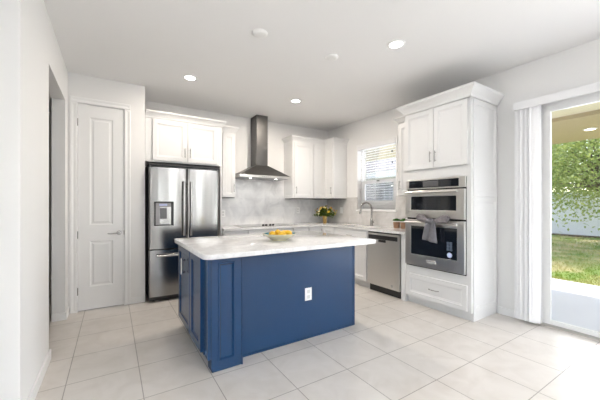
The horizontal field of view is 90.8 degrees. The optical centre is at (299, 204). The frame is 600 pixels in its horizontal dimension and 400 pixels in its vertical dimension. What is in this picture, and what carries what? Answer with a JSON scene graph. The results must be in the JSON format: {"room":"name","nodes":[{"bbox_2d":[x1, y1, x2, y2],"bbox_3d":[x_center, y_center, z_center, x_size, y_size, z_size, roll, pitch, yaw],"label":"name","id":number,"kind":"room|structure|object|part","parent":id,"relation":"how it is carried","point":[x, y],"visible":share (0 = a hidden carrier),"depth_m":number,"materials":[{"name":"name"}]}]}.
{"room":"kitchen","nodes":[
{"label":"kitchen","id":0,"kind":"room"},
{"bbox_2d":[0,0,67,399],"bbox_3d":[-2.245,-0.138,2.603,0.118,2.845,2.240,0,0,-32],"label":"wall","id":1,"kind":"structure","parent":0,"point":[32,64],"depth_m":1.83,"materials":[{"name":"paint"}]},
{"bbox_2d":[27,307,68,399],"bbox_3d":[-2.203,1.242,2.550,0.133,0.085,2.135,0,0,-32],"label":"baseboard","id":2,"kind":"structure","parent":1,"relation":"attached to","point":[59,316],"depth_m":2.25,"materials":[{"name":"white wood"}]},
{"bbox_2d":[49,112,51,279],"bbox_3d":[-3.261,-0.138,2.965,2.863,2.845,4.700,0,0,-32],"label":"wall","id":3,"kind":"structure","parent":0,"point":[50,113],"depth_m":5.02,"materials":[{"name":"paint"}]},
{"bbox_2d":[68,72,144,313],"bbox_3d":[-2.584,-0.138,4.003,0.808,2.845,0.730,0,0,-32],"label":"wall","id":4,"kind":"structure","parent":0,"point":[79,85],"depth_m":3.85,"materials":[{"name":"paint"}]},
{"bbox_2d":[70,96,130,313],"bbox_3d":[-2.461,0.002,3.671,0.622,2.567,0.164,0,0,-32],"label":"door","id":5,"kind":"structure","parent":4,"relation":"in","point":[100,131],"depth_m":3.65,"materials":[{"name":"white wood"}]},
{"bbox_2d":[131,295,144,303],"bbox_3d":[-2.113,1.242,3.861,0.164,0.085,0.015,0,0,-32],"label":"baseboard","id":6,"kind":"structure","parent":4,"relation":"attached to","point":[139,299],"depth_m":3.86,"materials":[{"name":"white wood"}]},
{"bbox_2d":[145,101,327,173],"bbox_3d":[-0.867,-0.138,5.447,3.635,2.845,0.130,0,0,-32],"label":"wall","id":7,"kind":"structure","parent":0,"point":[277,132],"depth_m":5.32,"materials":[{"name":"paint"}]},
{"bbox_2d":[222,125,239,197],"bbox_3d":[-1.231,-0.683,4.904,0.353,1.153,0.393,0,0,-32],"label":"upper cabinet","id":8,"kind":"object","parent":7,"relation":"attached to","point":[228,136],"visible":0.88,"depth_m":4.78,"materials":[{"name":"white wood"}]},
{"bbox_3d":[-1.147,-0.636,4.777,0.210,1.018,0.020,0,0,-32],"label":"door","id":9,"kind":"part","parent":8,"relation":"part of","materials":[{"name":"white wood"}]},
{"bbox_3d":[-1.204,-1.215,4.916,0.293,0.090,0.385,0,0,-32],"label":"crown molding","id":10,"kind":"part","parent":8,"relation":"part of","materials":[{"name":"white wood"}]},
{"bbox_2d":[235,115,290,180],"bbox_3d":[-0.692,-1.000,5.195,0.946,1.117,0.480,0,0,-32],"label":"range hood","id":11,"kind":"object","parent":7,"relation":"attached to","point":[259,169],"visible":0.96,"depth_m":5.17,"materials":[{"name":"silver metal"}]},
{"bbox_2d":[222,179,326,225],"bbox_3d":[-0.447,-0.075,5.628,2.428,0.880,0.012,0,0,-32],"label":"backsplash","id":12,"kind":"structure","parent":7,"relation":"attached to","point":[255,201],"depth_m":5.50,"materials":[{"name":"stone"}]},
{"bbox_2d":[282,135,314,198],"bbox_3d":[-0.041,-0.683,5.659,0.503,1.153,0.395,0,0,-32],"label":"upper cabinet","id":13,"kind":"object","parent":7,"relation":"attached to","point":[298,154],"visible":1,"depth_m":5.54,"materials":[{"name":"white wood"}]},
{"bbox_3d":[-0.223,-0.641,5.579,0.006,1.052,0.335,0,0,-32],"label":"panel","id":14,"kind":"part","parent":13,"relation":"part of","materials":[{"name":"white wood"}]},
{"bbox_3d":[-0.038,-1.215,5.655,0.503,0.090,0.385,0,0,-32],"label":"crown molding","id":15,"kind":"part","parent":13,"relation":"part of","materials":[{"name":"white wood"}]},
{"bbox_3d":[0.067,-0.636,5.546,0.408,1.018,0.020,0,0,-32],"label":"door","id":16,"kind":"part","parent":13,"relation":"part of","materials":[{"name":"white wood"}]},
{"bbox_2d":[35,280,599,399],"bbox_3d":[-0.689,1.345,0.807,8.300,0.120,11.100,0,0,-32],"label":"floor","id":17,"kind":"structure","parent":0,"point":[395,348],"depth_m":2.44,"materials":[{"name":"tile"}]},
{"bbox_2d":[145,163,218,301],"bbox_3d":[-1.724,0.374,4.325,0.915,1.822,0.738,0,0,-32],"label":"refrigerator","id":18,"kind":"object","parent":17,"relation":"on","point":[182,201],"visible":0.85,"depth_m":3.99,"materials":[{"name":"grey metal"}]},
{"bbox_3d":[-1.734,1.241,4.341,0.907,0.048,0.580,0,0,-32],"label":"kick plate","id":19,"kind":"part","parent":18,"relation":"part of","materials":[{"name":"black plastic"}]},
{"bbox_3d":[-1.583,0.905,4.102,0.915,0.610,0.084,0,0,-32],"label":"freezer drawer","id":20,"kind":"part","parent":18,"relation":"part of","materials":[{"name":"silver metal"}]},
{"bbox_3d":[-1.548,0.673,4.046,0.745,0.026,0.078,0,0,-32],"label":"handle","id":21,"kind":"part","parent":18,"relation":"part of","materials":[{"name":"metal"}]},
{"bbox_3d":[-1.772,0.048,3.982,0.467,1.075,0.086,0,0,-32],"label":"door","id":22,"kind":"part","parent":18,"relation":"part of","materials":[{"name":"silver metal"}]},
{"bbox_3d":[-1.576,0.055,4.031,0.026,0.742,0.073,0,0,-32],"label":"handle","id":23,"kind":"part","parent":18,"relation":"part of","materials":[{"name":"metal"}]},
{"bbox_3d":[-1.500,0.055,4.079,0.026,0.742,0.073,0,0,-32],"label":"handle","id":24,"kind":"part","parent":18,"relation":"part of","materials":[{"name":"metal"}]},
{"bbox_3d":[-1.383,0.048,4.228,0.442,1.075,0.086,0,0,-32],"label":"door","id":25,"kind":"part","parent":18,"relation":"part of","materials":[{"name":"silver metal"}]},
{"bbox_2d":[145,109,226,235],"bbox_3d":[-1.732,0.013,4.448,1.096,2.545,0.612,0,0,-32],"label":"tall cabinet","id":26,"kind":"object","parent":17,"relation":"on","point":[178,139],"visible":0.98,"depth_m":4.20,"materials":[{"name":"white wood"}]},
{"bbox_3d":[-1.799,-0.877,4.099,0.439,0.555,0.020,0,0,-32],"label":"door","id":27,"kind":"part","parent":26,"relation":"part of","materials":[{"name":"white wood"}]},
{"bbox_3d":[-1.628,-1.215,4.284,1.096,0.090,0.225,0,0,-32],"label":"crown molding","id":28,"kind":"part","parent":26,"relation":"part of","materials":[{"name":"white wood"}]},
{"bbox_3d":[-1.420,-0.877,4.338,0.425,0.555,0.020,0,0,-32],"label":"door","id":29,"kind":"part","parent":26,"relation":"part of","materials":[{"name":"white wood"}]},
{"bbox_3d":[-1.345,0.352,4.729,0.022,1.865,0.550,0,0,-32],"label":"panel","id":30,"kind":"part","parent":26,"relation":"part of","materials":[{"name":"white wood"}]},
{"bbox_2d":[222,230,246,235],"bbox_3d":[-1.140,0.842,4.800,0.388,0.887,0.640,0,0,-32],"label":"base cabinet","id":31,"kind":"object","parent":17,"relation":"on","point":[237,232],"visible":0.02,"depth_m":4.55,"materials":[{"name":"white wood"}]},
{"bbox_2d":[178,245,354,372],"bbox_3d":[-0.341,0.841,3.089,1.642,0.888,1.075,0,0,-32],"label":"kitchen island","id":32,"kind":"object","parent":17,"relation":"on","point":[232,309],"visible":0.82,"depth_m":2.63,"materials":[{"name":"wood"}]},
{"bbox_3d":[-1.112,0.585,2.811,0.042,0.150,0.024,0,0,-32],"label":"handle","id":33,"kind":"part","parent":32,"relation":"part of","materials":[{"name":"metal"}]},
{"bbox_3d":[-1.131,0.792,2.897,0.020,0.755,0.525,0,0,-32],"label":"door","id":34,"kind":"part","parent":32,"relation":"part of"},
{"bbox_3d":[-0.881,0.792,2.502,0.020,0.755,0.380,0,0,-32],"label":"door","id":35,"kind":"part","parent":32,"relation":"part of","materials":[{"name":"blue wood"}]},
{"bbox_3d":[-0.608,0.841,2.356,0.278,0.888,0.119,0,0,-32],"label":"corner post","id":36,"kind":"part","parent":32,"relation":"part of","materials":[{"name":"blue wood"}]},
{"bbox_3d":[-0.574,0.830,2.317,0.240,0.866,0.019,0,0,-32],"label":"post panel","id":37,"kind":"part","parent":32,"relation":"part of","materials":[{"name":"blue wood"}]},
{"bbox_2d":[174,231,375,259],"bbox_3d":[-0.271,0.378,3.080,1.742,0.036,1.245,0,0,-32],"label":"island countertop","id":38,"kind":"structure","parent":32,"relation":"on","point":[227,246],"depth_m":2.73,"materials":[{"name":"white stone"}]},
{"bbox_2d":[262,232,296,240],"bbox_3d":[-0.206,0.325,2.989,0.344,0.070,0.344,0,0,-32],"label":"fruit bowl","id":39,"kind":"object","parent":38,"relation":"on","point":[273,237],"visible":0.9,"depth_m":2.89,"materials":[{"name":"beige ceramic"}]},
{"bbox_3d":[-0.224,0.841,3.223,1.301,0.888,0.975,0,0,-32],"label":"panel","id":40,"kind":"part","parent":32,"relation":"part of","materials":[{"name":"blue wood"}]},
{"bbox_2d":[305,287,311,300],"bbox_3d":[0.080,0.860,2.845,0.076,0.120,0.006,0,0,-32],"label":"outlet plate","id":41,"kind":"object","parent":32,"relation":"attached to","point":[308,290],"depth_m":2.84,"materials":[{"name":"white plastic"}]},
{"bbox_2d":[247,228,291,233],"bbox_3d":[-0.622,0.842,5.125,0.828,0.887,0.645,0,0,-32],"label":"base cabinet","id":42,"kind":"object","parent":17,"relation":"on","point":[257,231],"visible":0.06,"depth_m":4.82,"materials":[{"name":"white wood"}]},
{"bbox_2d":[292,227,307,231],"bbox_3d":[-0.134,0.842,5.434,0.318,0.887,0.645,0,0,-32],"label":"base cabinet","id":43,"kind":"object","parent":17,"relation":"on","point":[297,228],"visible":0.04,"depth_m":5.20,"materials":[{"name":"white wood"}]},
{"bbox_2d":[308,226,334,233],"bbox_3d":[0.457,0.842,5.637,0.892,0.887,0.935,0,0,-32],"label":"base cabinet","id":44,"kind":"object","parent":17,"relation":"on","point":[323,229],"visible":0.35,"depth_m":5.34,"materials":[{"name":"white wood"}]},
{"bbox_3d":[0.286,0.790,5.372,0.295,0.760,0.020,0,0,-32],"label":"door","id":45,"kind":"part","parent":44,"relation":"part of","materials":[{"name":"white wood"}]},
{"bbox_3d":[0.509,0.790,5.316,0.020,0.760,0.317,0,0,-32],"label":"door","id":46,"kind":"part","parent":44,"relation":"part of","materials":[{"name":"white wood"}]},
{"bbox_2d":[335,228,369,287],"bbox_3d":[1.034,0.842,4.973,0.620,0.887,0.783,0,0,-32],"label":"base cabinet","id":47,"kind":"object","parent":17,"relation":"on","point":[361,251],"visible":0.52,"depth_m":4.64,"materials":[{"name":"white wood"}]},
{"bbox_2d":[222,222,404,234],"bbox_3d":[0.199,0.381,4.598,2.438,0.035,2.420,0,0,-32],"label":"countertop","id":48,"kind":"structure","parent":47,"relation":"on","point":[386,229],"depth_m":4.88,"materials":[{"name":"white stone"}]},
{"bbox_2d":[233,223,290,226],"bbox_3d":[-0.632,0.344,5.128,0.910,0.035,0.530,0,0,-32],"label":"cooktop","id":49,"kind":"object","parent":48,"relation":"in","point":[272,224],"visible":1,"depth_m":4.97,"materials":[{"name":"silver metal"}]},
{"bbox_2d":[312,205,336,222],"bbox_3d":[0.497,0.187,5.875,0.450,0.353,0.405,0,0,24],"label":"flower vase","id":50,"kind":"object","parent":48,"relation":"on","point":[322,211],"visible":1,"depth_m":5.82,"materials":[{"name":"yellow plant"}]},
{"bbox_2d":[359,202,374,225],"bbox_3d":[1.119,0.159,4.995,0.270,0.409,0.115,0,0,-4],"label":"kitchen faucet","id":51,"kind":"object","parent":48,"relation":"on","point":[362,204],"visible":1,"depth_m":5.00,"materials":[{"name":"silver metal"}]},
{"bbox_3d":[1.112,0.104,4.990,0.253,0.299,0.035,0,0,-21],"label":"spout","id":52,"kind":"part","parent":51,"relation":"part of","materials":[{"name":"silver metal"}]},
{"bbox_2d":[393,218,399,227],"bbox_3d":[1.489,0.287,4.565,0.128,0.151,0.121,0,0,-32],"label":"potted succulent","id":53,"kind":"object","parent":48,"relation":"on","point":[395,224],"visible":0.97,"depth_m":4.53,"materials":[{"name":"ceramic"}]},
{"bbox_2d":[393,222,399,227],"bbox_3d":[1.488,0.317,4.565,0.104,0.092,0.104,0,0,-32],"label":"pot","id":54,"kind":"object","parent":53,"relation":"attached to","point":[395,224],"depth_m":4.53,"materials":[{"name":"brown ceramic"}]},
{"bbox_2d":[399,218,405,228],"bbox_3d":[1.561,0.285,4.451,0.128,0.156,0.121,0,0,-32],"label":"potted succulent","id":55,"kind":"object","parent":48,"relation":"on","point":[402,224],"visible":0.71,"depth_m":4.43,"materials":[{"name":"ceramic"}]},
{"bbox_2d":[400,222,404,228],"bbox_3d":[1.561,0.317,4.451,0.104,0.092,0.104,0,0,-32],"label":"pot","id":56,"kind":"object","parent":55,"relation":"attached to","point":[402,224],"depth_m":4.42,"materials":[{"name":"brown ceramic"}]},
{"bbox_3d":[0.815,0.497,4.834,0.020,0.175,0.755,0,0,-32],"label":"drawer","id":57,"kind":"part","parent":47,"relation":"part of","materials":[{"name":"white wood"}]},
{"bbox_3d":[0.913,0.882,4.670,0.020,0.575,0.374,0,0,-32],"label":"door","id":58,"kind":"part","parent":47,"relation":"part of","materials":[{"name":"white wood"}]},
{"bbox_2d":[368,231,400,298],"bbox_3d":[1.408,0.840,4.378,0.556,0.880,0.600,0,0,-32],"label":"dishwasher","id":59,"kind":"object","parent":17,"relation":"on","point":[384,256],"visible":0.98,"depth_m":4.19,"materials":[{"name":"grey metal"}]},
{"bbox_3d":[1.248,1.232,4.277,0.085,0.095,0.560,0,0,-32],"label":"kick plate","id":60,"kind":"part","parent":59,"relation":"part of","materials":[{"name":"black plastic"}]},
{"bbox_2d":[401,234,407,300],"bbox_3d":[1.582,0.843,4.083,0.478,0.885,0.070,0,0,-32],"label":"filler panel","id":61,"kind":"object","parent":17,"relation":"on","point":[404,296],"visible":0.29,"depth_m":3.95,"materials":[{"name":"white wood"}]},
{"bbox_2d":[396,81,503,321],"bbox_3d":[1.831,0.001,3.691,0.670,2.569,1.005,0,0,-32],"label":"tall cabinet","id":62,"kind":"object","parent":17,"relation":"on","point":[452,132],"visible":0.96,"depth_m":3.40,"materials":[{"name":"white wood"}]},
{"bbox_3d":[1.503,-0.800,3.737,0.020,0.720,0.404,0,0,-32],"label":"door","id":63,"kind":"part","parent":62,"relation":"part of","materials":[{"name":"white wood"}]},
{"bbox_2d":[404,176,466,275],"bbox_3d":[1.796,0.235,3.688,0.617,1.100,0.774,0,0,-32],"label":"double oven","id":64,"kind":"object","parent":62,"relation":"in","point":[433,198],"visible":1,"depth_m":3.47,"materials":[{"name":"silver metal"}]},
{"bbox_3d":[1.555,0.223,3.552,0.064,0.028,0.684,0,0,-32],"label":"handle","id":65,"kind":"part","parent":64,"relation":"part of","materials":[{"name":"silver metal"}]},
{"bbox_3d":[1.555,-0.150,3.552,0.064,0.028,0.684,0,0,-32],"label":"handle","id":66,"kind":"part","parent":64,"relation":"part of","materials":[{"name":"silver metal"}]},
{"bbox_2d":[416,214,449,242],"bbox_3d":[1.554,0.281,3.486,0.094,0.342,0.416,0,0,-32],"label":"tea towel","id":67,"kind":"object","parent":64,"relation":"hanging from","point":[429,232],"visible":1,"depth_m":3.47,"materials":[{"name":"grey fabric"}]},
{"bbox_3d":[1.595,-0.252,3.578,0.004,0.090,0.654,0,0,-32],"label":"display glass","id":68,"kind":"part","parent":64,"relation":"part of","materials":[{"name":"black glass"}]},
{"bbox_3d":[1.603,0.478,3.565,0.036,0.583,0.774,0,0,-32],"label":"oven door","id":69,"kind":"part","parent":64,"relation":"part of","materials":[{"name":"silver metal"}]},
{"bbox_3d":[1.603,-0.004,3.565,0.036,0.342,0.774,0,0,-32],"label":"microwave door","id":70,"kind":"part","parent":64,"relation":"part of","materials":[{"name":"silver metal"}]},
{"bbox_3d":[1.612,-0.254,3.571,0.022,0.122,0.774,0,0,-32],"label":"control panel","id":71,"kind":"part","parent":64,"relation":"part of","materials":[{"name":"silver metal"}]},
{"bbox_3d":[1.618,1.030,3.564,0.020,0.280,0.780,0,0,-32],"label":"drawer","id":72,"kind":"part","parent":62,"relation":"part of","materials":[{"name":"white wood"}]},
{"bbox_3d":[1.642,0.000,3.573,0.030,2.370,0.850,0,0,-32],"label":"frame","id":73,"kind":"part","parent":62,"relation":"part of","materials":[{"name":"white wood"}]},
{"bbox_3d":[1.828,-1.226,3.688,0.662,0.117,1.005,0,0,-32],"label":"crown molding","id":74,"kind":"part","parent":62,"relation":"part of","materials":[{"name":"white wood"}]},
{"bbox_3d":[1.721,-0.800,3.392,0.020,0.720,0.400,0,0,-32],"label":"door","id":75,"kind":"part","parent":62,"relation":"part of","materials":[{"name":"white wood"}]},
{"bbox_3d":[2.106,0.050,3.376,0.543,2.470,0.020,0,0,-32],"label":"panel","id":76,"kind":"part","parent":62,"relation":"part of","materials":[{"name":"white wood"}]},
{"bbox_3d":[2.105,0.552,3.356,0.520,1.265,0.012,0,0,-32],"label":"applied panel","id":77,"kind":"part","parent":62,"relation":"part of","materials":[{"name":"white wood"}]},
{"bbox_3d":[2.105,-0.618,3.356,0.520,1.055,0.012,0,0,-32],"label":"applied panel","id":78,"kind":"part","parent":62,"relation":"part of","materials":[{"name":"white wood"}]},
{"bbox_2d":[44,0,599,130],"bbox_3d":[-0.689,-1.620,0.807,8.300,0.120,11.100,0,0,-32],"label":"ceiling","id":79,"kind":"structure","parent":0,"point":[151,44],"depth_m":2.89,"materials":[{"name":"paint"}]},
{"bbox_2d":[182,74,197,80],"bbox_3d":[-1.349,-1.555,3.632,0.176,0.010,0.176,0,0,-32],"label":"recessed light","id":80,"kind":"object","parent":79,"relation":"in","point":[189,77],"visible":1,"depth_m":3.62,"materials":[{"name":"white"}]},
{"bbox_2d":[252,28,267,38],"bbox_3d":[-0.364,-1.549,2.693,0.140,0.022,0.140,0,0,-32],"label":"smoke detector","id":81,"kind":"object","parent":79,"relation":"attached to","point":[258,33],"visible":1,"depth_m":2.66,"materials":[{"name":"white plastic"}]},
{"bbox_2d":[290,99,301,102],"bbox_3d":[-0.064,-1.555,4.446,0.176,0.010,0.176,0,0,-32],"label":"recessed light","id":82,"kind":"object","parent":79,"relation":"in","point":[291,100],"visible":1,"depth_m":4.42,"materials":[{"name":"white"}]},
{"bbox_2d":[325,54,338,60],"bbox_3d":[0.338,-1.549,3.132,0.140,0.022,0.140,0,0,-32],"label":"smoke detector","id":83,"kind":"object","parent":79,"relation":"attached to","point":[330,57],"visible":1,"depth_m":3.10,"materials":[{"name":"white plastic"}]},
{"bbox_2d":[387,39,405,48],"bbox_3d":[0.934,-1.555,2.876,0.176,0.010,0.176,0,0,-32],"label":"recessed light","id":84,"kind":"object","parent":79,"relation":"in","point":[396,43],"visible":1,"depth_m":2.86,"materials":[{"name":"white"}]},
{"bbox_2d":[328,38,599,312],"bbox_3d":[3.151,-0.138,2.369,0.140,2.845,9.630,0,0,-32],"label":"wall","id":85,"kind":"structure","parent":0,"point":[577,66],"depth_m":3.42,"materials":[{"name":"paint"}]},
{"bbox_2d":[313,137,348,198],"bbox_3d":[0.508,-0.683,5.837,0.611,1.153,0.677,0,0,-32],"label":"upper cabinet","id":86,"kind":"object","parent":85,"relation":"attached to","point":[329,156],"visible":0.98,"depth_m":5.70,"materials":[{"name":"white wood"}]},
{"bbox_3d":[0.371,-0.636,5.739,0.250,1.018,0.020,0,0,-32],"label":"door","id":87,"kind":"part","parent":86,"relation":"part of","materials":[{"name":"white wood"}]},
{"bbox_3d":[0.555,-0.636,5.702,0.020,1.018,0.245,0,0,-32],"label":"door","id":88,"kind":"part","parent":86,"relation":"part of","materials":[{"name":"white wood"}]},
{"bbox_3d":[0.598,-1.215,5.696,0.611,0.090,0.342,0,0,-32],"label":"crown molding","id":89,"kind":"part","parent":86,"relation":"part of","materials":[{"name":"white wood"}]},
{"bbox_3d":[0.775,-0.642,5.678,0.322,1.050,0.006,0,0,-32],"label":"panel","id":90,"kind":"part","parent":86,"relation":"part of","materials":[{"name":"white wood"}]},
{"bbox_2d":[327,196,405,226],"bbox_3d":[1.234,0.115,5.255,0.012,0.500,2.418,0,0,-32],"label":"backsplash","id":91,"kind":"structure","parent":85,"relation":"attached to","point":[350,205],"depth_m":5.48,"materials":[{"name":"stone"}]},
{"bbox_2d":[356,136,397,211],"bbox_3d":[1.361,-0.492,5.171,0.174,1.225,0.940,0,0,-32],"label":"window","id":92,"kind":"structure","parent":85,"relation":"in","point":[380,204],"depth_m":5.33,"materials":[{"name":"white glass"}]},
{"bbox_3d":[1.419,-0.710,5.207,0.030,0.630,0.790,0,0,-32],"label":"sash","id":93,"kind":"part","parent":92,"relation":"part of","materials":[{"name":"white plastic"}]},
{"bbox_3d":[1.383,-0.223,5.184,0.006,0.305,0.650,0,0,-32],"label":"pane","id":94,"kind":"part","parent":92,"relation":"part of","materials":[{"name":"clear glass"}]},
{"bbox_3d":[1.419,-0.735,5.207,0.006,0.580,0.730,0,0,-32],"label":"pane","id":95,"kind":"part","parent":92,"relation":"part of","materials":[{"name":"clear glass"}]},
{"bbox_2d":[357,138,395,209],"bbox_3d":[1.321,-0.488,5.146,0.071,1.164,0.868,0,0,-32],"label":"window blind","id":96,"kind":"object","parent":92,"relation":"attached to","point":[390,141],"visible":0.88,"depth_m":5.10,"materials":[{"name":"plastic"}]},
{"bbox_3d":[1.330,0.086,5.151,0.048,0.016,0.860,0,0,-32],"label":"rail","id":97,"kind":"part","parent":96,"relation":"part of","materials":[{"name":"plastic"}]},
{"bbox_3d":[1.339,0.107,5.157,0.120,0.026,0.920,0,0,-32],"label":"sill","id":98,"kind":"part","parent":92,"relation":"part of","materials":[{"name":"white wood"}]},
{"bbox_3d":[1.410,-0.487,5.202,0.050,1.175,0.880,0,0,-32],"label":"frame","id":99,"kind":"part","parent":92,"relation":"part of","materials":[{"name":"white plastic"}]},
{"bbox_3d":[1.383,-0.193,5.185,0.035,0.485,0.790,0,0,-32],"label":"sash","id":100,"kind":"part","parent":92,"relation":"part of","materials":[{"name":"white plastic"}]},
{"bbox_2d":[393,115,405,195],"bbox_3d":[1.621,-0.690,4.280,0.393,1.140,0.360,0,0,-32],"label":"upper cabinet","id":101,"kind":"object","parent":85,"relation":"attached to","point":[400,120],"visible":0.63,"depth_m":4.24,"materials":[{"name":"white wood"}]},
{"bbox_3d":[1.618,-1.215,4.277,0.385,0.090,0.360,0,0,-32],"label":"crown molding","id":102,"kind":"part","parent":101,"relation":"part of","materials":[{"name":"white wood"}]},
{"bbox_3d":[1.509,-0.639,4.173,0.020,1.012,0.280,0,0,-32],"label":"door","id":103,"kind":"part","parent":101,"relation":"part of","materials":[{"name":"white wood"}]},
{"bbox_2d":[498,306,513,317],"bbox_3d":[2.389,1.242,3.428,0.015,0.085,0.165,0,0,-32],"label":"baseboard","id":104,"kind":"structure","parent":85,"relation":"attached to","point":[501,310],"depth_m":3.42,"materials":[{"name":"white wood"}]},
{"bbox_2d":[513,82,599,323],"bbox_3d":[3.196,0.068,2.060,0.115,2.375,2.950,0,0,-32],"label":"vertical blinds","id":105,"kind":"object","parent":85,"relation":"attached to","point":[527,113],"visible":1,"depth_m":3.16,"materials":[{"name":"plastic"}]},
{"bbox_2d":[538,92,599,340],"bbox_3d":[3.296,0.117,2.138,0.122,2.355,2.585,0,0,-32],"label":"door","id":106,"kind":"structure","parent":85,"relation":"in","point":[546,109],"depth_m":3.11,"materials":[{"name":"white metal"}]},
{"bbox_2d":[378,102,599,159],"bbox_3d":[2.506,-1.470,6.322,3.000,0.190,20.000,0,0,-32],"label":"ceiling","id":107,"kind":"structure","parent":0,"point":[594,106],"depth_m":4.42,"materials":[{"name":"beige paint"}]},
{"label":"outside","id":108,"kind":"structure","parent":0,"visible":0},
{"bbox_2d":[552,235,599,284],"bbox_3d":[15.910,1.478,15.996,36.000,0.215,70.000,0,0,-32],"label":"lawn","id":109,"kind":"structure","parent":108,"point":[575,245],"depth_m":7.65,"materials":[{"name":"green plant"}]},
{"bbox_2d":[367,158,395,200],"bbox_3d":[4.713,-0.765,18.255,7.000,4.300,10.100,0,0,-32],"label":"neighbor house","id":110,"kind":"structure","parent":109,"relation":"on","point":[377,195],"depth_m":13.85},
{"bbox_3d":[3.640,-0.165,14.320,0.025,1.140,0.940,0,0,-32],"label":"pane","id":111,"kind":"part","parent":110,"relation":"part of","materials":[{"name":"grey glass"}]},
{"bbox_2d":[552,139,595,190],"bbox_3d":[15.316,-2.028,17.688,7.946,6.824,7.854,0,0,2],"label":"oak tree","id":112,"kind":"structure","parent":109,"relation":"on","point":[593,139],"depth_m":16.18,"materials":[{"name":"green plant"}]},
{"bbox_2d":[552,278,599,331],"bbox_3d":[2.358,1.353,6.229,2.650,0.065,20.000,0,0,-32],"label":"patio slab","id":113,"kind":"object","parent":109,"relation":"on","point":[573,303],"depth_m":3.95,"materials":[{"name":"concrete"}]},
{"bbox_2d":[552,138,599,247],"bbox_3d":[10.174,-1.583,9.482,10.027,5.935,8.419,0,0,-32],"label":"oak tree","id":114,"kind":"object","parent":109,"relation":"on","point":[577,170],"visible":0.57,"depth_m":9.40,"materials":[{"name":"green plant"}]},
{"bbox_2d":[552,189,599,235],"bbox_3d":[7.290,0.360,20.645,0.110,2.050,43.320,0,0,-32],"label":"vinyl fence","id":115,"kind":"object","parent":109,"relation":"on","point":[576,228],"visible":0.02,"depth_m":12.98,"materials":[{"name":"white plastic"}]},
{"bbox_2d":[552,234,599,285],"bbox_3d":[7.907,1.341,9.435,10.082,0.074,8.554,0,0,-32],"label":"grass blades","id":116,"kind":"object","parent":109,"relation":"on","point":[557,276],"visible":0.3,"depth_m":6.89,"materials":[{"name":"green plant"}]},
{"bbox_2d":[552,233,599,237],"bbox_3d":[8.366,1.355,18.320,0.540,0.060,38.000,0,0,-32],"label":"mulch bed","id":117,"kind":"object","parent":109,"relation":"on","point":[571,235],"depth_m":12.65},
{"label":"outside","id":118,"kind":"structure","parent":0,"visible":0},
{"bbox_2d":[552,109,599,144],"bbox_3d":[6.785,-1.440,2.463,2.200,0.250,8.900,0,0,-32],"label":"ceiling","id":119,"kind":"structure","parent":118,"point":[569,128],"depth_m":5.05,"materials":[{"name":"beige paint"}]}
]}

